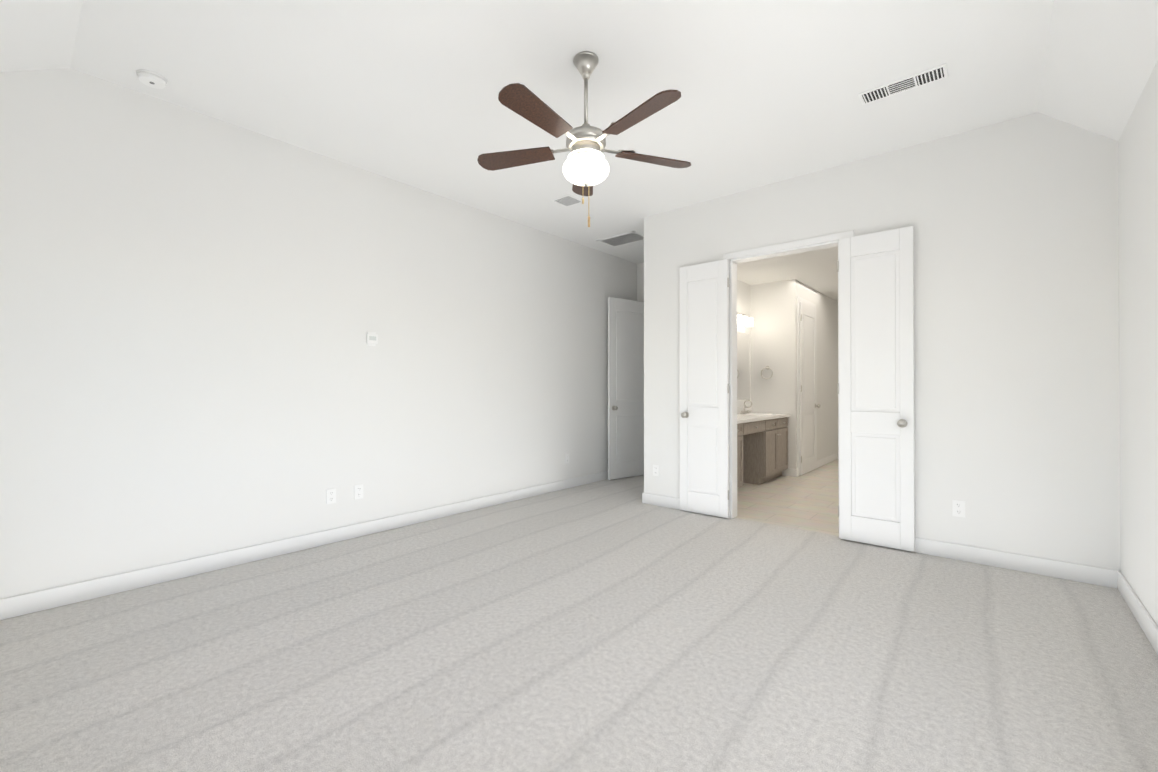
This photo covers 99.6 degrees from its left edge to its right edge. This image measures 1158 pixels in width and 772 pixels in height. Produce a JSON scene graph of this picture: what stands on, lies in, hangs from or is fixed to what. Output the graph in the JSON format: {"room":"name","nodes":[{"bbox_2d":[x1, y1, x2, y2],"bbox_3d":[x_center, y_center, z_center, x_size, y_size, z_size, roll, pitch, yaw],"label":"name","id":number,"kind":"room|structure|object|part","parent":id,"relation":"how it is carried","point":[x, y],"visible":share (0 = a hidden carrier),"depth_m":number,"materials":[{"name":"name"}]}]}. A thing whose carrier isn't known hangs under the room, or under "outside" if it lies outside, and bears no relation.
{"room":"empty bedroom","nodes":[
{"label":"empty bedroom","id":0,"kind":"room"},
{"bbox_2d":[0,68,636,598],"bbox_3d":[-0.764,-0.400,5.373,0.120,3.300,8.020,0,0,41],"label":"wall","id":1,"kind":"structure","parent":0,"point":[194,308],"depth_m":3.42,"materials":[{"name":"paint"}]},
{"bbox_2d":[0,471,607,619],"bbox_3d":[-1.194,1.192,4.759,0.015,0.110,6.300,0,0,41],"label":"baseboard","id":2,"kind":"structure","parent":1,"relation":"attached to","point":[24,604],"depth_m":3.40,"materials":[{"name":"paint"}]},
{"bbox_2d":[326,488,335,503],"bbox_3d":[-1.960,0.873,3.870,0.008,0.116,0.072,0,0,41],"label":"electrical outlet","id":3,"kind":"object","parent":1,"relation":"attached to","point":[330,496],"visible":1,"depth_m":3.87,"materials":[{"name":"white plastic"}]},
{"bbox_2d":[354,484,362,499],"bbox_3d":[-1.817,0.874,4.037,0.008,0.116,0.072,0,0,41],"label":"electrical outlet","id":4,"kind":"object","parent":1,"relation":"attached to","point":[358,491],"visible":1,"depth_m":4.03,"materials":[{"name":"white plastic"}]},
{"bbox_2d":[366,332,377,345],"bbox_3d":[-1.743,-0.396,4.118,0.024,0.116,0.090,0,0,41],"label":"switch","id":5,"kind":"object","parent":1,"relation":"attached to","point":[372,338],"visible":1,"depth_m":4.11,"materials":[{"name":"white plastic"}]},
{"bbox_2d":[607,297,643,479],"bbox_3d":[0.713,0.035,6.725,0.812,2.420,0.181,0,0,-38],"label":"door","id":6,"kind":"structure","parent":1,"relation":"in","point":[625,407],"depth_m":6.65,"materials":[{"name":"paint"}]},
{"bbox_2d":[0,475,1157,771],"bbox_3d":[1.022,1.292,3.837,4.820,0.100,8.020,0,0,41],"label":"floor carpet","id":7,"kind":"object","parent":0,"point":[614,625],"visible":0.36,"depth_m":2.20,"materials":[{"name":"grey carpet"}]},
{"bbox_2d":[0,0,1157,263],"bbox_3d":[0.964,-1.598,3.804,5.153,0.580,8.365,0,0,41],"label":"ceiling","id":8,"kind":"structure","parent":0,"point":[410,90],"depth_m":2.82,"materials":[{"name":"paint"}]},
{"bbox_2d":[136,69,167,88],"bbox_3d":[-2.505,-1.794,2.868,0.140,0.036,0.140,0,0,41],"label":"smoke detector","id":9,"kind":"object","parent":8,"relation":"attached to","point":[152,79],"visible":1,"depth_m":2.85,"materials":[{"name":"white plastic"}]},
{"bbox_2d":[551,194,581,206],"bbox_3d":[-0.112,-1.797,4.756,0.220,0.012,0.220,0,0,41],"label":"ceiling vent","id":10,"kind":"object","parent":8,"relation":"in","point":[568,200],"visible":0.98,"depth_m":4.74,"materials":[{"name":"white plastic"}]},
{"bbox_2d":[477,51,690,226],"bbox_3d":[0.028,-1.335,2.677,1.256,0.957,1.239,0,0,41],"label":"ceiling fan","id":11,"kind":"object","parent":8,"relation":"hanging from","point":[585,167],"visible":1,"depth_m":2.63,"materials":[{"name":"brown wood"}]},
{"bbox_3d":[0.039,-1.201,2.716,0.260,0.151,0.260,0,0,41],"label":"lamp shade","id":12,"kind":"part","parent":11,"relation":"part of","materials":[{"name":"white glass"}]},
{"bbox_2d":[596,231,643,246],"bbox_3d":[0.544,-1.792,5.985,0.560,0.010,0.360,0,0,41],"label":"ceiling vent","id":13,"kind":"object","parent":8,"relation":"in","point":[624,238],"visible":0.85,"depth_m":5.98,"materials":[{"name":"white plastic"}]},
{"bbox_2d":[858,63,947,104],"bbox_3d":[1.943,-1.806,2.945,0.440,0.012,0.150,0,0,41],"label":"ceiling vent","id":14,"kind":"object","parent":8,"relation":"in","point":[928,76],"visible":1,"depth_m":2.92,"materials":[{"name":"white plastic"}]},
{"bbox_2d":[637,263,643,301],"bbox_3d":[1.321,-0.393,6.840,1.140,3.300,0.120,0,0,41],"label":"wall","id":15,"kind":"structure","parent":0,"point":[640,282],"depth_m":7.13,"materials":[{"name":"paint"}]},
{"bbox_2d":[737,280,750,406],"bbox_3d":[2.466,-0.391,7.209,0.120,3.300,5.070,0,0,41],"label":"wall","id":16,"kind":"structure","parent":0,"point":[743,298],"depth_m":7.01,"materials":[{"name":"paint"}]},
{"bbox_2d":[737,331,749,398],"bbox_3d":[1.727,-0.291,6.248,0.006,0.950,2.350,0,0,41],"label":"vanity mirror","id":17,"kind":"object","parent":16,"relation":"attached to","point":[743,365],"visible":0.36,"depth_m":6.96,"materials":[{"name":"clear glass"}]},
{"bbox_2d":[737,404,751,411],"bbox_3d":[1.718,0.334,6.220,0.020,0.100,2.480,0,0,41],"label":"backsplash","id":18,"kind":"structure","parent":16,"relation":"attached to","point":[747,408],"depth_m":6.84,"materials":[{"name":"white stone"}]},
{"bbox_2d":[737,313,753,326],"bbox_3d":[2.275,-0.928,6.789,0.140,0.170,0.600,0,0,41],"label":"sconce","id":19,"kind":"object","parent":16,"relation":"attached to","point":[744,320],"visible":0.83,"depth_m":6.74,"materials":[{"name":"white glass"}]},
{"bbox_2d":[735,459,838,535],"bbox_3d":[3.776,1.303,6.040,3.500,0.100,5.130,0,0,41],"label":"floor","id":20,"kind":"structure","parent":0,"point":[808,501],"depth_m":5.29,"materials":[{"name":"beige tile"}]},
{"bbox_2d":[737,416,789,487],"bbox_3d":[1.926,0.838,6.039,0.568,0.830,2.460,0,0,41],"label":"bathroom vanity","id":21,"kind":"object","parent":20,"relation":"on","point":[762,447],"depth_m":6.26,"materials":[{"name":"brown wood"}]},
{"bbox_2d":[737,412,788,423],"bbox_3d":[1.921,0.404,6.046,0.553,0.040,2.480,0,0,41],"label":"countertop","id":22,"kind":"structure","parent":21,"relation":"on","point":[740,415],"depth_m":6.38,"materials":[{"name":"white stone"}]},
{"bbox_2d":[737,246,837,301],"bbox_3d":[3.818,-1.517,6.057,3.440,0.060,5.070,0,0,41],"label":"ceiling","id":23,"kind":"structure","parent":0,"point":[816,270],"depth_m":6.29,"materials":[{"name":"paint"}]},
{"bbox_2d":[751,279,837,468],"bbox_3d":[3.541,-0.138,7.887,0.630,2.800,2.400,0,0,41],"label":"wall","id":24,"kind":"structure","parent":0,"point":[774,327],"depth_m":7.07,"materials":[{"name":"paint"}]},
{"bbox_2d":[761,366,772,378],"bbox_3d":[2.694,-0.192,6.998,0.175,0.196,0.052,0,0,41],"label":"towel ring","id":25,"kind":"object","parent":24,"relation":"attached to","point":[767,367],"visible":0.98,"depth_m":6.99,"materials":[{"name":"silver metal"}]},
{"bbox_2d":[782,468,797,476],"bbox_3d":[2.762,1.203,6.958,0.645,0.110,0.015,0,0,41],"label":"baseboard","id":26,"kind":"structure","parent":24,"relation":"attached to","point":[788,472],"depth_m":6.80,"materials":[{"name":"paint"}]},
{"bbox_2d":[797,296,815,475],"bbox_3d":[3.331,0.004,7.144,0.016,2.510,0.900,0,0,41],"label":"door frame","id":27,"kind":"structure","parent":24,"relation":"attached to","point":[804,301],"depth_m":6.81,"materials":[{"name":"paint"}]},
{"bbox_2d":[799,302,820,474],"bbox_3d":[3.366,0.036,7.107,0.108,2.420,0.772,0,0,41],"label":"room door","id":28,"kind":"structure","parent":24,"relation":"in","point":[808,405],"depth_m":7.07,"materials":[{"name":"paint"}]},
{"bbox_2d":[817,452,837,467],"bbox_3d":[4.079,1.208,8.012,0.015,0.110,1.440,0,0,41],"label":"baseboard","id":29,"kind":"structure","parent":24,"relation":"attached to","point":[820,462],"depth_m":7.97,"materials":[{"name":"paint"}]},
{"bbox_2d":[644,112,1120,570],"bbox_3d":[2.086,-0.406,4.119,3.560,3.300,0.120,0,0,41],"label":"wall","id":30,"kind":"structure","parent":0,"point":[1014,223],"depth_m":3.39,"materials":[{"name":"paint"}]},
{"bbox_2d":[653,464,658,475],"bbox_3d":[0.805,0.884,5.124,0.072,0.116,0.008,0,0,41],"label":"outlet","id":31,"kind":"object","parent":30,"relation":"attached to","point":[655,470],"visible":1,"depth_m":5.12,"materials":[{"name":"white plastic"}]},
{"bbox_2d":[643,492,729,518],"bbox_3d":[1.061,1.193,4.902,0.945,0.110,0.019,0,0,41],"label":"baseboard","id":32,"kind":"structure","parent":30,"relation":"attached to","point":[664,501],"depth_m":5.06,"materials":[{"name":"paint"}]},
{"bbox_2d":[680,259,728,517],"bbox_3d":[1.189,0.025,4.705,0.512,2.420,0.108,0,0,41],"label":"bathroom door","id":33,"kind":"structure","parent":30,"relation":"in","point":[704,388],"depth_m":4.71,"materials":[{"name":"paint"}]},
{"bbox_2d":[723,230,853,518],"bbox_3d":[1.835,-0.003,4.332,1.100,2.495,0.152,0,0,41],"label":"door frame","id":34,"kind":"structure","parent":30,"relation":"attached to","point":[800,246],"depth_m":4.59,"materials":[{"name":"paint"}]},
{"bbox_2d":[837,226,914,551],"bbox_3d":[2.274,0.020,3.777,0.512,2.420,0.108,0,0,41],"label":"bathroom door","id":35,"kind":"structure","parent":30,"relation":"in","point":[875,392],"depth_m":3.78,"materials":[{"name":"paint"}]},
{"bbox_2d":[952,500,964,517],"bbox_3d":[2.712,0.876,3.492,0.072,0.116,0.008,0,0,41],"label":"outlet","id":36,"kind":"object","parent":30,"relation":"attached to","point":[958,508],"visible":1,"depth_m":3.49,"materials":[{"name":"white plastic"}]},
{"bbox_2d":[900,537,1117,588],"bbox_3d":[2.717,1.186,3.482,1.540,0.110,0.015,0,0,41],"label":"baseboard","id":37,"kind":"structure","parent":30,"relation":"attached to","point":[1105,577],"depth_m":3.27,"materials":[{"name":"paint"}]},
{"bbox_2d":[1118,61,1157,625],"bbox_3d":[3.464,-0.161,3.083,0.120,2.800,10.040,0,0,41],"label":"wall","id":38,"kind":"structure","parent":0,"point":[1138,244],"depth_m":2.56,"materials":[{"name":"paint"}]},
{"bbox_2d":[1117,571,1157,654],"bbox_3d":[1.764,1.175,1.194,0.015,0.110,4.730,0,0,41],"label":"baseboard","id":39,"kind":"structure","parent":38,"relation":"attached to","point":[1145,621],"depth_m":2.54,"materials":[{"name":"paint"}]}
]}

